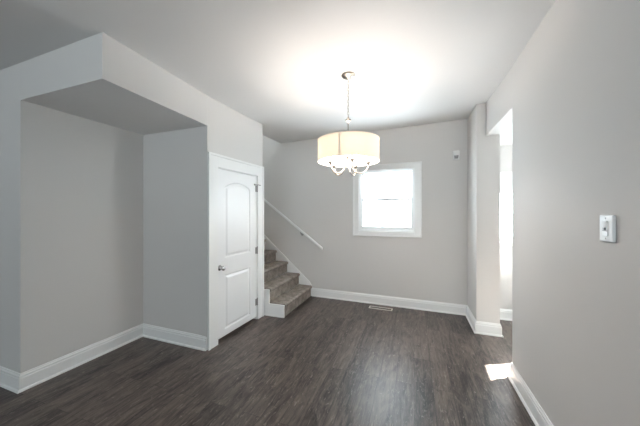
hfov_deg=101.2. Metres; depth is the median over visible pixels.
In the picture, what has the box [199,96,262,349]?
wall
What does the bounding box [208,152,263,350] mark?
door
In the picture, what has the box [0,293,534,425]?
floor
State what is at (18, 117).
wall
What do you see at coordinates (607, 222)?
light switch
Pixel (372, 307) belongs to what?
floor vent
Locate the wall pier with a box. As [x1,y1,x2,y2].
[467,103,499,323]
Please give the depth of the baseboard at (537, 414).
2.00 m
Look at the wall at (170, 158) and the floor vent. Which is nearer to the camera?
the wall at (170, 158)
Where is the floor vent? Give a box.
[369,306,392,310]
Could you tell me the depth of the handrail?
4.81 m
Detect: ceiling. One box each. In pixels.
[0,0,554,142]
[499,123,511,145]
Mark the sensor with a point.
(456, 154)
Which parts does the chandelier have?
arm, chain, lamp shade, arm, arm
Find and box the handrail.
[264,199,322,249]
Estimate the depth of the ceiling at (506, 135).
3.28 m
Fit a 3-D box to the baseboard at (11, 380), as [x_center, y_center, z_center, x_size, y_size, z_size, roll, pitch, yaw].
[-3.284,1.426,3.041,3.966,0.148,1.098,0,0,20]
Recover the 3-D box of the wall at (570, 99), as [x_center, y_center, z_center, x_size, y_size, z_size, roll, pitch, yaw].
[0.609,-0.050,-0.982,0.139,3.100,8.962,0,0,20]
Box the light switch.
[600,215,615,242]
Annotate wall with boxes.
[0,63,36,372]
[37,105,142,365]
[143,127,198,334]
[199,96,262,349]
[263,119,511,309]
[486,0,639,425]
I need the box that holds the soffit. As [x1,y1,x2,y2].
[21,32,207,134]
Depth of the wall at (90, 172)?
2.66 m
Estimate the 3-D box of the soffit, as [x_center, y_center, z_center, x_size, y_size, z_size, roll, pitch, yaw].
[-1.853,-1.252,2.553,1.040,0.595,1.082,0,0,20]
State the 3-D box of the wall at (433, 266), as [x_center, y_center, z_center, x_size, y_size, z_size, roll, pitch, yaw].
[0.017,-1.300,4.853,9.349,5.600,0.274,0,0,22]
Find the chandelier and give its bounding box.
[318,71,379,175]
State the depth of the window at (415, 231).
4.26 m
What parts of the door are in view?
knob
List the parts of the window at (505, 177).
sash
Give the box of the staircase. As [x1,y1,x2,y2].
[264,235,311,317]
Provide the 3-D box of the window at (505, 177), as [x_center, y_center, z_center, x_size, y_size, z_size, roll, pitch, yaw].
[2.904,-0.052,3.684,0.985,1.045,0.216,0,0,20]
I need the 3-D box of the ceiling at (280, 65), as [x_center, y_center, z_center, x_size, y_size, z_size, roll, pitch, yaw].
[-2.546,-1.409,0.603,7.000,0.383,9.820,0,0,20]
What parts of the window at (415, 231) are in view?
sash, sash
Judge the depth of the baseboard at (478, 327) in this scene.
4.06 m
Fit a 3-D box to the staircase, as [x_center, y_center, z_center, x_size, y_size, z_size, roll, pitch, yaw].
[-1.933,-0.078,4.882,3.469,3.156,1.214,0,0,20]
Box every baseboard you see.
[0,323,206,393]
[311,288,511,336]
[507,363,553,425]
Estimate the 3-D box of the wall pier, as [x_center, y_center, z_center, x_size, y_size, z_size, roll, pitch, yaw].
[2.181,-0.050,3.538,0.251,3.100,0.608,0,0,20]
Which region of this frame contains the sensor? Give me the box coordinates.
[453,150,459,159]
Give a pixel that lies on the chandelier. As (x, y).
(355, 149)
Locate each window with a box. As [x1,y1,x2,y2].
[353,161,421,237]
[500,172,511,246]

